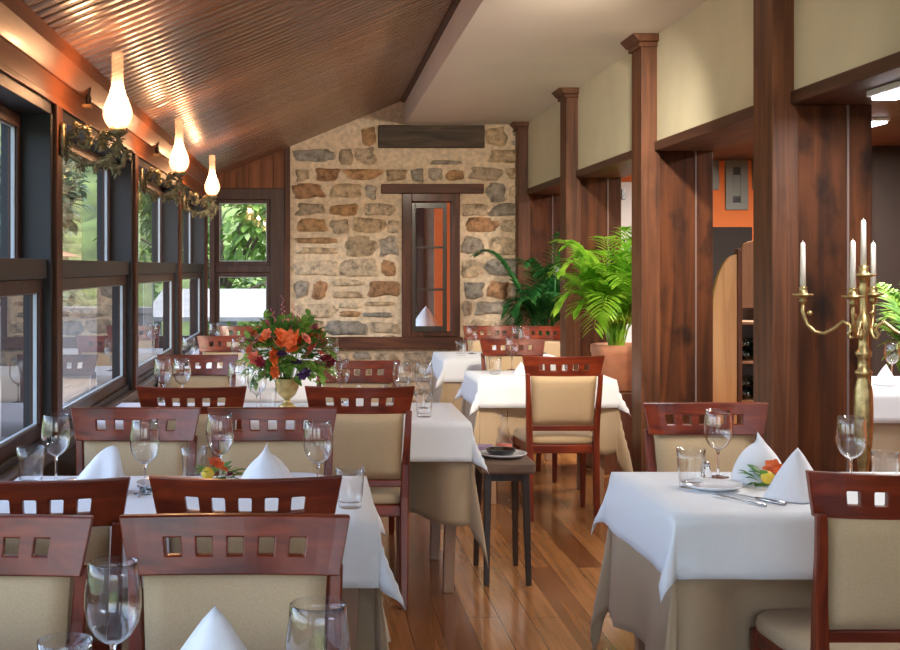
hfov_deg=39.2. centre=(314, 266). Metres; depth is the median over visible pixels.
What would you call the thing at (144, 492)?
wine glass
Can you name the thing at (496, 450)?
bowl
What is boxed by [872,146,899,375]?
wall partition
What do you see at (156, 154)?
wall ornament
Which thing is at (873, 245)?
candle
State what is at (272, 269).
window
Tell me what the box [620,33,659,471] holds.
column
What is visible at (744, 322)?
shelf
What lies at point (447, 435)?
tablecloth
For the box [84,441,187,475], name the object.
cushion
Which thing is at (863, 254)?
candle
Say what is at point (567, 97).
trim
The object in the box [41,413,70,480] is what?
wine glass
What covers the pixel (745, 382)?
wine bottle
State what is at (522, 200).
trim
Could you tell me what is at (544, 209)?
wall pier
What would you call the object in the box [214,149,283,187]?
boards
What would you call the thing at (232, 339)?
wine glass
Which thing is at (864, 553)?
cushion
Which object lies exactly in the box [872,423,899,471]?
undercloth
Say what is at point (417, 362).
bowl
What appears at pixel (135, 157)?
trim
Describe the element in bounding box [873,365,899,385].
folded napkin
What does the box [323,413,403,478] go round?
cushion
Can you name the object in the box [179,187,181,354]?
trim
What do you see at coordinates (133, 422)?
bowl
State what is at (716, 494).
fork
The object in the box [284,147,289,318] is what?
trim
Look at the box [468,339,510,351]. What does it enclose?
cushion
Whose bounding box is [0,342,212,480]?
trim
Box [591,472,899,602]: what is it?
tablecloth
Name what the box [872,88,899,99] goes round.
diffuser
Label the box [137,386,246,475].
dining chair
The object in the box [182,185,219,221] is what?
wall lamp
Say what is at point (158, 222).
window
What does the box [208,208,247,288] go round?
tree
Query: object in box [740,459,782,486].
posy
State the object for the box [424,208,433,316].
wall
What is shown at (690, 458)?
cushion
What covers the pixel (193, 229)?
window
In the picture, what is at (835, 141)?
wood panel
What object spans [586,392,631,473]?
plinth
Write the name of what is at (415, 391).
tumbler
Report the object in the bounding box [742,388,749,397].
wine bottle
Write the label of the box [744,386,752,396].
wine bottle
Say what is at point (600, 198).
wall pier
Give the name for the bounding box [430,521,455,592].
dining table
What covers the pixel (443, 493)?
undercloth
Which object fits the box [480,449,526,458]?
plate
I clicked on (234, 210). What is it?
hillside
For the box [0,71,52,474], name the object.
window
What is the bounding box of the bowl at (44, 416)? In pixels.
[41,413,70,455]
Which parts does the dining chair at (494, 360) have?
leg, crest rail, leg, leg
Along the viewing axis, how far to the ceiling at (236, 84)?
7.06 m
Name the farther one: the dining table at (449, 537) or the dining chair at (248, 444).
the dining table at (449, 537)
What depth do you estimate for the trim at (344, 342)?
11.99 m
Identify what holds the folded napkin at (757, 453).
on the tablecloth at (684, 533)
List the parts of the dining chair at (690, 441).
leg, crest rail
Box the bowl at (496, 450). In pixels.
[485,446,516,455]
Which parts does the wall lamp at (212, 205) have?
burner, bulb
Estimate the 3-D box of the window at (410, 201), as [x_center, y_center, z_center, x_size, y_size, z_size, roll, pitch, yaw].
[1.120,-0.017,12.160,0.560,1.395,0.200,0,0,0]
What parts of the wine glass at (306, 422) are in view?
stem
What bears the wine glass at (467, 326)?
on the tablecloth at (447, 366)
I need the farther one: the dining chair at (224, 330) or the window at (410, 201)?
the window at (410, 201)
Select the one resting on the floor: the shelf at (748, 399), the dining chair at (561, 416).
the dining chair at (561, 416)
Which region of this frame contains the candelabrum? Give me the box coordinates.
[792,265,899,471]
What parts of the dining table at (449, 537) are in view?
leg, leg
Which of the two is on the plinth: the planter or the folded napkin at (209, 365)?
the planter
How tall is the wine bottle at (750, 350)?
0.074 m
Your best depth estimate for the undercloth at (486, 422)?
7.46 m
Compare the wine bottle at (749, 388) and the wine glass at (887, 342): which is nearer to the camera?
the wine glass at (887, 342)
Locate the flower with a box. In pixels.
[553,266,558,334]
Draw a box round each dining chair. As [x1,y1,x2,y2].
[0,476,130,649]
[0,514,93,649]
[70,407,200,475]
[119,513,349,649]
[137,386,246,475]
[149,475,341,649]
[157,354,237,402]
[197,335,259,365]
[207,407,337,475]
[219,325,270,347]
[305,386,414,609]
[314,360,399,552]
[463,325,516,351]
[479,338,557,482]
[512,356,604,521]
[521,326,559,356]
[642,402,767,471]
[750,470,899,649]
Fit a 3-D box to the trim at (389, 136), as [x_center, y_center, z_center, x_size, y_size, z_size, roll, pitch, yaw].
[1.123,-1.260,12.098,1.026,0.220,0.105,0,0,0]
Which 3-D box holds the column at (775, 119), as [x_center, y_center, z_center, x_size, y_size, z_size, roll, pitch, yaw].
[1.963,0.025,5.412,0.174,2.809,0.320,0,0,0]
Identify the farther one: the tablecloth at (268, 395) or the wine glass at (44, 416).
the tablecloth at (268, 395)
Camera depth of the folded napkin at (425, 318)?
13.59 m
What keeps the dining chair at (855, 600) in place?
on the floor
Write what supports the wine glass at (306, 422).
on the tablecloth at (365, 562)
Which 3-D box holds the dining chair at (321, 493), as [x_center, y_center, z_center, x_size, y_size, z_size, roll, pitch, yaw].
[-0.166,0.965,3.195,0.463,0.931,0.495,0,0,0]
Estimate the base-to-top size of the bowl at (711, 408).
0.128 m
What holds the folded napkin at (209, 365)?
on the tablecloth at (268, 395)
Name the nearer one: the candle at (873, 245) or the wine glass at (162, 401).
the candle at (873, 245)
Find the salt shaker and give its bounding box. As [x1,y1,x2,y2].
[700,461,711,477]
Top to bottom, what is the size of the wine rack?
1.620 m
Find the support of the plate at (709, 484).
on the tablecloth at (684, 533)
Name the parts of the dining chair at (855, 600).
leg, seat frame, leg, crest rail, rail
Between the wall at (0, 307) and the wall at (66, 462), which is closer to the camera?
the wall at (66, 462)
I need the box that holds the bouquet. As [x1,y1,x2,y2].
[234,296,341,390]
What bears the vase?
on the tablecloth at (447, 435)
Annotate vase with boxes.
[275,377,298,406]
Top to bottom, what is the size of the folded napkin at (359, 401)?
0.112 m
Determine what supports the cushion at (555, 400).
on the dining chair at (561, 416)
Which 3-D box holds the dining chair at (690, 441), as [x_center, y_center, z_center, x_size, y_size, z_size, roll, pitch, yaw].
[1.437,0.965,4.407,0.463,0.931,0.495,0,0,0]
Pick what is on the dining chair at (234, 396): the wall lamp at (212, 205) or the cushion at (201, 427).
the cushion at (201, 427)
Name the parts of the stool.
leg, leg, leg, leg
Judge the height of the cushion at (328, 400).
0.279 m
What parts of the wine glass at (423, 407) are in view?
stem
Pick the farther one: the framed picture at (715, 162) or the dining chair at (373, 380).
the framed picture at (715, 162)
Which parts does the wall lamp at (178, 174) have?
burner, bulb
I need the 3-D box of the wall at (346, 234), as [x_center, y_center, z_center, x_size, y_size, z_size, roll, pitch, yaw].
[3.176,-0.114,12.273,6.848,3.088,0.414,0,0,0]
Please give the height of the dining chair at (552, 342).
0.931 m
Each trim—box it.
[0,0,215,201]
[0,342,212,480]
[53,104,62,442]
[133,154,137,388]
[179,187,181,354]
[205,201,207,335]
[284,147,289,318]
[302,337,462,348]
[378,125,484,147]
[381,184,483,193]
[401,0,460,102]
[509,122,529,349]
[527,51,899,194]
[552,88,579,369]
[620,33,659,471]
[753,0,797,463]
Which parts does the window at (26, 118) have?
sash, sash, pane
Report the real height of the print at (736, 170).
0.344 m
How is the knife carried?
on the tablecloth at (684, 533)
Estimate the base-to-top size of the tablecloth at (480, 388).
0.211 m
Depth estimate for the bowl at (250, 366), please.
5.72 m
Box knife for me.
[727,492,785,505]
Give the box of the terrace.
[0,379,0,436]
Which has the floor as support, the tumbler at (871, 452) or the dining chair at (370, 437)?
the dining chair at (370, 437)
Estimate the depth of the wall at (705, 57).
6.50 m
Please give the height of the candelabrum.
1.436 m
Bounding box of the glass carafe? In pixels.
[496,411,511,446]
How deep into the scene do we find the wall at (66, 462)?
5.09 m
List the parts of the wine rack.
panel, head panel, panel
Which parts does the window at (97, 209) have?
pane, sash, pane, sash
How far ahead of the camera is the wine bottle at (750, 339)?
9.06 m
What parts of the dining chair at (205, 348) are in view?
crest rail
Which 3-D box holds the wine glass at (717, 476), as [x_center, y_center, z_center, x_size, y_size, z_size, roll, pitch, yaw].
[1.291,0.565,4.005,0.089,0.216,0.089,0,0,-8]
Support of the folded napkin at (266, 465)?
on the tablecloth at (365, 562)
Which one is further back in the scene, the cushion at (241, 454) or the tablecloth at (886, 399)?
the tablecloth at (886, 399)
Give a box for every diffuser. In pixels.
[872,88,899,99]
[872,121,886,126]
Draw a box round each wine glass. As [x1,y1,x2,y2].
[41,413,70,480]
[84,556,141,649]
[130,419,159,494]
[154,358,171,402]
[173,358,190,402]
[182,337,195,367]
[206,412,233,477]
[231,339,244,372]
[247,366,266,406]
[303,419,332,476]
[332,358,349,402]
[393,361,410,385]
[415,362,432,408]
[466,326,477,353]
[505,337,518,369]
[703,408,732,478]
[835,415,866,472]
[884,342,899,378]
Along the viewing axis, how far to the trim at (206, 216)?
11.60 m
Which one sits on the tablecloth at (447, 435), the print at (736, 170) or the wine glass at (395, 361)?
the wine glass at (395, 361)
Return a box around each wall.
[0,37,209,195]
[0,307,0,378]
[33,363,187,475]
[290,101,752,402]
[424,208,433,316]
[528,0,899,187]
[713,227,751,286]
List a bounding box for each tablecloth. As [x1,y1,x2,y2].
[0,476,405,609]
[97,403,488,473]
[158,366,336,402]
[191,348,321,365]
[424,352,564,387]
[453,370,630,415]
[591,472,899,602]
[872,376,899,422]
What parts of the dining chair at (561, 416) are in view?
leg, leg, seat frame, rail, crest rail, leg, leg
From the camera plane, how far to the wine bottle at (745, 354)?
8.97 m
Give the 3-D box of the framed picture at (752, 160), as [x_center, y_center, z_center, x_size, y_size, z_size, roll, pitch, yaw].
[4.327,-0.939,12.085,0.202,0.387,0.030,0,0,0]
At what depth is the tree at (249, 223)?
23.78 m
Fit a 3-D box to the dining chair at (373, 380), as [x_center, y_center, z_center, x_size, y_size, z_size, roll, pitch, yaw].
[0.225,0.965,6.480,0.463,0.931,0.495,0,0,0]
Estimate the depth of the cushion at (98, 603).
2.96 m
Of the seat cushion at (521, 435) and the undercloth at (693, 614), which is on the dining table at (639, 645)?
the undercloth at (693, 614)
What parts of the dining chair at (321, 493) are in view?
crest rail, leg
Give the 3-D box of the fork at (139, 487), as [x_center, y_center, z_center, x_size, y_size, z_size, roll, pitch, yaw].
[-0.524,0.669,3.745,0.022,0.010,0.190,0,0,-6]
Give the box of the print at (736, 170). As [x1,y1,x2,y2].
[733,167,739,202]
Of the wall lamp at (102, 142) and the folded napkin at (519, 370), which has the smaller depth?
the wall lamp at (102, 142)
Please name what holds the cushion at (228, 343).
on the dining chair at (224, 330)
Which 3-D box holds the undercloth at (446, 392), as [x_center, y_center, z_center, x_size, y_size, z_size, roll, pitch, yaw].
[1.377,0.983,9.550,1.035,0.605,0.991,0,0,0]
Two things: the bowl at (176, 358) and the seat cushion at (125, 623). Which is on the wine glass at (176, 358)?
the bowl at (176, 358)
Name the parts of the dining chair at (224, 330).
crest rail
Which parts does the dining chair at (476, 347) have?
leg, crest rail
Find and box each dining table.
[341,588,359,649]
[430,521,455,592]
[482,453,604,503]
[544,453,551,460]
[634,634,644,649]
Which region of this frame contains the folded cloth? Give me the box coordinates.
[477,444,493,450]
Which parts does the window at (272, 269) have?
sash, sash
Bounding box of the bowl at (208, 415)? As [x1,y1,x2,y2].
[206,412,233,454]
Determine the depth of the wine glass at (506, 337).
8.18 m
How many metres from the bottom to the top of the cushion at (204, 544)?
0.279 m
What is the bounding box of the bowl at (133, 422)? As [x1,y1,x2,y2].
[130,419,159,463]
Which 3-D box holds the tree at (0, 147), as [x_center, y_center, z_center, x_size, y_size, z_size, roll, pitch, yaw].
[-5.440,0.110,21.516,3.038,5.050,3.471,0,0,-17]
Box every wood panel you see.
[660,151,712,423]
[798,105,871,471]
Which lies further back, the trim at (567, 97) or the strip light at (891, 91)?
the trim at (567, 97)
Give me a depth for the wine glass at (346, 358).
6.22 m
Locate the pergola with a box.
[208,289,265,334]
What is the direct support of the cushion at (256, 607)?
on the dining chair at (254, 591)
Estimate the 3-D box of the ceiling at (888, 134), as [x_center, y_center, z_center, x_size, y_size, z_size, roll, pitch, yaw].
[4.485,-1.080,5.450,4.230,0.100,13.300,0,0,0]
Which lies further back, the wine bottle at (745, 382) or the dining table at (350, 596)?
the wine bottle at (745, 382)
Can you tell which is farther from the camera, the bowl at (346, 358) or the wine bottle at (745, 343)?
the wine bottle at (745, 343)
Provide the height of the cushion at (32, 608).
0.279 m
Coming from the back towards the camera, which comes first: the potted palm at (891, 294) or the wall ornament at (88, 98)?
the potted palm at (891, 294)
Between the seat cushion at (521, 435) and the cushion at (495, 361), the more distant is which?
the cushion at (495, 361)
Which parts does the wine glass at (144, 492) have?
stem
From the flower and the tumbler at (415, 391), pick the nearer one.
the tumbler at (415, 391)
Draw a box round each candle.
[800,242,805,286]
[850,240,855,287]
[860,218,866,264]
[870,241,875,285]
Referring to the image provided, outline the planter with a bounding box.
[590,342,631,391]
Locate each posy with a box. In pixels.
[193,457,245,478]
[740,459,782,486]
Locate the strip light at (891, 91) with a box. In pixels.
[866,81,899,99]
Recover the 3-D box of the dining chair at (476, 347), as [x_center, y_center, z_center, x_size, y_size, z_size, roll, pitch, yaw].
[1.490,0.965,10.462,0.463,0.931,0.495,0,0,0]
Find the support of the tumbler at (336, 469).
on the tablecloth at (365, 562)
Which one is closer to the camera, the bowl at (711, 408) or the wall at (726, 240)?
the bowl at (711, 408)
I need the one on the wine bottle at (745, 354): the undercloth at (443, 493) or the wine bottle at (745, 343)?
the wine bottle at (745, 343)
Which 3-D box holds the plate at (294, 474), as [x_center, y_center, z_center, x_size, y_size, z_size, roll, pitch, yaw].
[-0.059,0.663,3.896,0.190,0.017,0.190,0,0,0]
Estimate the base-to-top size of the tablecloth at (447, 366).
0.211 m
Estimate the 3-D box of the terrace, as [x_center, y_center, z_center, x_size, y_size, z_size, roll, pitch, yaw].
[-3.845,1.530,7.850,5.310,0.040,18.100,0,0,0]
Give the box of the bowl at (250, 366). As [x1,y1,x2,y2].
[247,366,266,393]
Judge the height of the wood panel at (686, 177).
2.120 m
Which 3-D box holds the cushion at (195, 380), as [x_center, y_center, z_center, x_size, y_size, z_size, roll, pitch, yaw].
[-0.669,0.753,7.141,0.370,0.279,0.076,0,0,-1]
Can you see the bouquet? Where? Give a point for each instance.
(289, 334)
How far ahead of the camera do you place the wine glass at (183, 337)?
8.10 m
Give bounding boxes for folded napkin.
[75,445,123,479]
[180,606,246,649]
[206,362,221,367]
[241,443,292,478]
[344,384,371,405]
[416,306,438,325]
[513,362,524,374]
[731,432,781,484]
[763,448,813,503]
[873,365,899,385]
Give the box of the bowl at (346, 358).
[332,358,349,383]
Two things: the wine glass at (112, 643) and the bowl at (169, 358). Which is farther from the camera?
the bowl at (169, 358)
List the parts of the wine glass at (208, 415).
stem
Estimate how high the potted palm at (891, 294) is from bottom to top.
1.043 m
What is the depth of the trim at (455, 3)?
8.97 m
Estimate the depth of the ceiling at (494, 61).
8.12 m
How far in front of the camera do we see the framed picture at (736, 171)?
12.07 m
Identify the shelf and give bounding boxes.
[82,104,92,108]
[742,320,752,324]
[742,358,752,363]
[742,396,752,401]
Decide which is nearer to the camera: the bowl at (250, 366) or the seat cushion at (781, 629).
the seat cushion at (781, 629)
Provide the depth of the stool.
5.63 m
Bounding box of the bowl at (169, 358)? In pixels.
[154,358,171,383]
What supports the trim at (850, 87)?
attached to the wall at (705, 57)
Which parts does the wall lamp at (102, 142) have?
burner, bulb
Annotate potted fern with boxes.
[545,226,631,345]
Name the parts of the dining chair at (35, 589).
crest rail, leg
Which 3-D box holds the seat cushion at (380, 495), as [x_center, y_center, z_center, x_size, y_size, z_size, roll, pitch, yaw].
[0.192,0.977,5.483,0.448,0.057,0.424,0,0,1]
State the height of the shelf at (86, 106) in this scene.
0.015 m
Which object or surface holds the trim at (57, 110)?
attached to the wall at (66, 462)
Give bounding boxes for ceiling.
[21,0,453,176]
[405,0,706,123]
[713,99,899,160]
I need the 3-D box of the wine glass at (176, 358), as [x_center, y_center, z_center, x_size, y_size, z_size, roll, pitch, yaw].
[-0.662,0.565,6.226,0.089,0.216,0.089,0,0,-31]
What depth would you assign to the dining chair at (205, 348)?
9.12 m
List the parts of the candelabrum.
arm, arm, stem, arm, arm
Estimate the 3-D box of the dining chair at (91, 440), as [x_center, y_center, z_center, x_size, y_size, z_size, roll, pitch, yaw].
[-0.643,0.965,4.242,0.463,0.931,0.495,0,0,2]
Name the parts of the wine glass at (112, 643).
stem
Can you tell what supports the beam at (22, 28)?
attached to the wall at (10, 56)
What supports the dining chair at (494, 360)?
on the floor
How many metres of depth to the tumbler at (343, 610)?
1.69 m
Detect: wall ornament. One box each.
[82,88,92,108]
[153,142,159,156]
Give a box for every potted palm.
[470,232,559,334]
[874,282,899,372]
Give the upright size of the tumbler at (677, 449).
0.118 m
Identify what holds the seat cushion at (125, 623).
on the dining chair at (108, 496)
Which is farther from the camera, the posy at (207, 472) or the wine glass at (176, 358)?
the wine glass at (176, 358)
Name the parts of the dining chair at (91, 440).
leg, crest rail, leg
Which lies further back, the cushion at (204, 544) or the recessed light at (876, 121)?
the recessed light at (876, 121)
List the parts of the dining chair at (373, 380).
crest rail, leg, leg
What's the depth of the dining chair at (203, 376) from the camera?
7.14 m
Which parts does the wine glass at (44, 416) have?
stem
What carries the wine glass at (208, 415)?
on the tablecloth at (365, 562)
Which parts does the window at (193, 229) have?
pane, sash, pane, sash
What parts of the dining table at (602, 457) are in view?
leg, leg, leg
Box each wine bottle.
[742,338,749,347]
[742,349,749,359]
[742,376,749,386]
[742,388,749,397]
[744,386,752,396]
[745,337,752,347]
[745,348,752,358]
[745,375,752,385]
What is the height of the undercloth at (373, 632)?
0.615 m
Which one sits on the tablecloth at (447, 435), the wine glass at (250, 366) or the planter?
the wine glass at (250, 366)
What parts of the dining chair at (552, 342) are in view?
crest rail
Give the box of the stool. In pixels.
[473,455,535,585]
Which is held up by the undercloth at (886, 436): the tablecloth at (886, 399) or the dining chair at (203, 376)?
the tablecloth at (886, 399)
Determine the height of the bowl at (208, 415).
0.128 m
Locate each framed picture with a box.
[713,160,718,189]
[725,160,747,209]
[752,160,752,189]
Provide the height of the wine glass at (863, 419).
0.216 m
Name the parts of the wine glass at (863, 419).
stem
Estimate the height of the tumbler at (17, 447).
0.118 m
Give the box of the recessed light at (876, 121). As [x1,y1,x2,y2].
[872,117,889,126]
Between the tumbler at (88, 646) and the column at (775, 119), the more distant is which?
the column at (775, 119)
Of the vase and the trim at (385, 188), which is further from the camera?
the trim at (385, 188)
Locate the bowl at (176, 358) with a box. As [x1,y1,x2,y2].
[173,358,190,383]
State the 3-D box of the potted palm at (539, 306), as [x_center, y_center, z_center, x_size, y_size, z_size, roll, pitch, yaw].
[2.013,0.161,11.186,0.834,0.986,1.147,0,0,-33]
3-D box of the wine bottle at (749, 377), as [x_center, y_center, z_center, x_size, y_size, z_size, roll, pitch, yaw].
[3.186,0.830,9.055,0.076,0.074,0.291,0,0,0]
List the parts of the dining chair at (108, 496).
crest rail, rail, leg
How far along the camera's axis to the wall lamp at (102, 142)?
4.91 m
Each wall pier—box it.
[530,195,559,334]
[580,178,620,369]
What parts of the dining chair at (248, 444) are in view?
leg, crest rail, leg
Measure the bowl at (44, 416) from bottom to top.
0.128 m
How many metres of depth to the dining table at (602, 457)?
7.53 m
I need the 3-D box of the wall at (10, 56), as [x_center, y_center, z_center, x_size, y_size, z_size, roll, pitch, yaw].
[-1.115,-0.812,5.450,0.200,0.355,13.300,0,0,0]
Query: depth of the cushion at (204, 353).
9.12 m
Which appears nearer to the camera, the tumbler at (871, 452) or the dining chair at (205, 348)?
the tumbler at (871, 452)
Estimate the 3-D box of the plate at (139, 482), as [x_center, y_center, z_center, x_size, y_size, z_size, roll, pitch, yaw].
[-0.442,0.662,3.808,0.202,0.018,0.202,0,0,0]
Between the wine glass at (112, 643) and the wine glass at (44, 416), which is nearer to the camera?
the wine glass at (112, 643)
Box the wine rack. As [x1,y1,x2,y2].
[713,241,752,423]
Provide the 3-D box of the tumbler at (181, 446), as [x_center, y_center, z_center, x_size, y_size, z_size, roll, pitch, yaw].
[-0.378,0.617,3.900,0.083,0.112,0.083,0,0,6]
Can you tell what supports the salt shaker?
on the tablecloth at (684, 533)
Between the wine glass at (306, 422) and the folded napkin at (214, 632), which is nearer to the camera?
the folded napkin at (214, 632)
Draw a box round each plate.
[137,476,194,488]
[290,472,324,477]
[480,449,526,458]
[681,478,742,491]
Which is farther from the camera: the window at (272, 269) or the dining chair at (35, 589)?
the window at (272, 269)
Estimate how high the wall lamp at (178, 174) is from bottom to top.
0.503 m
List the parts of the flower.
stem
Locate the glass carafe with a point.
(498, 444)
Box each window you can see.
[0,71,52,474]
[63,110,132,432]
[138,157,178,383]
[182,188,204,354]
[209,188,283,346]
[402,193,459,336]
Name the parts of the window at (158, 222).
pane, sash, pane, sash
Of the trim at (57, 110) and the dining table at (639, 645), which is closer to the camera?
the dining table at (639, 645)
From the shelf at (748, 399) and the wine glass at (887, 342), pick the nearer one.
the wine glass at (887, 342)
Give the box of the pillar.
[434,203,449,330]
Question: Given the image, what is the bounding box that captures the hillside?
[0,124,265,334]
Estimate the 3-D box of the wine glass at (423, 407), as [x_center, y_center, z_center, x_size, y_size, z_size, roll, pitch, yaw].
[0.520,0.565,5.966,0.089,0.216,0.089,0,0,-36]
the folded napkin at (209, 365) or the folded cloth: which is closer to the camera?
the folded cloth
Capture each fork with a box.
[137,484,142,497]
[712,493,766,506]
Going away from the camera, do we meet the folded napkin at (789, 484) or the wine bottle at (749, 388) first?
the folded napkin at (789, 484)
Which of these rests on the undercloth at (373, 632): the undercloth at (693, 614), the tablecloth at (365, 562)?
the tablecloth at (365, 562)
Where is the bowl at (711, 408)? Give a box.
[703,408,732,449]
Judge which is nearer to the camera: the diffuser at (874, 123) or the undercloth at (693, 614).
the undercloth at (693, 614)
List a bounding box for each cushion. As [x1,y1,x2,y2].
[0,576,70,649]
[5,526,109,640]
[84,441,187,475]
[106,618,128,649]
[143,575,326,649]
[150,414,235,475]
[165,375,229,402]
[169,537,305,552]
[203,352,253,365]
[220,441,323,475]
[227,342,265,347]
[323,383,391,402]
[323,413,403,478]
[370,487,399,503]
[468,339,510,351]
[486,355,538,369]
[514,427,591,443]
[528,340,559,356]
[531,376,596,424]
[654,435,754,471]
[755,609,899,649]
[828,518,899,628]
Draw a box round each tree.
[0,147,0,306]
[208,202,265,335]
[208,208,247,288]
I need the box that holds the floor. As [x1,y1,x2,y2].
[380,453,634,649]
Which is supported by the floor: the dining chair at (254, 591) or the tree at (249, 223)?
the dining chair at (254, 591)
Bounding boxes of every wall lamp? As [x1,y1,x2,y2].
[59,108,133,179]
[139,158,189,205]
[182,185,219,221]
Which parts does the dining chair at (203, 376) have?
leg, crest rail, leg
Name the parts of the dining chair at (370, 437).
leg, crest rail, rail, seat frame, leg, leg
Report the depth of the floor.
5.67 m
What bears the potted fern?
in the planter
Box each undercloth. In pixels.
[107,588,390,649]
[400,462,488,568]
[426,374,462,411]
[461,399,632,472]
[590,526,812,649]
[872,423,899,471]
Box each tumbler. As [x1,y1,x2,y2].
[17,447,44,480]
[37,632,92,649]
[181,446,206,477]
[285,596,350,649]
[335,466,364,508]
[415,391,432,417]
[676,447,705,488]
[870,450,899,473]
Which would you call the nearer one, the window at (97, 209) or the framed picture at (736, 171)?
the window at (97, 209)
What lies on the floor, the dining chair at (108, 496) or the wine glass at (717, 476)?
the dining chair at (108, 496)
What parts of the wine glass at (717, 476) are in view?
stem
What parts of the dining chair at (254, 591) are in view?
leg, crest rail, leg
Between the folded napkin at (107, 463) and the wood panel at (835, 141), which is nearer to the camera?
the folded napkin at (107, 463)
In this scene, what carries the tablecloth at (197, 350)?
on the undercloth
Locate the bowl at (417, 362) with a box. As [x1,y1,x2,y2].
[415,362,432,388]
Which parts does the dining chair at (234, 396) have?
crest rail, leg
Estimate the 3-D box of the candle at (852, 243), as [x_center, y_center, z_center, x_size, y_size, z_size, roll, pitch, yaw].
[2.027,-0.014,4.710,0.023,0.186,0.022,0,0,0]
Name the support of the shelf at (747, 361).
attached to the wine rack
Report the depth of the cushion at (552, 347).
10.61 m
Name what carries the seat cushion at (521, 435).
on the dining chair at (561, 416)

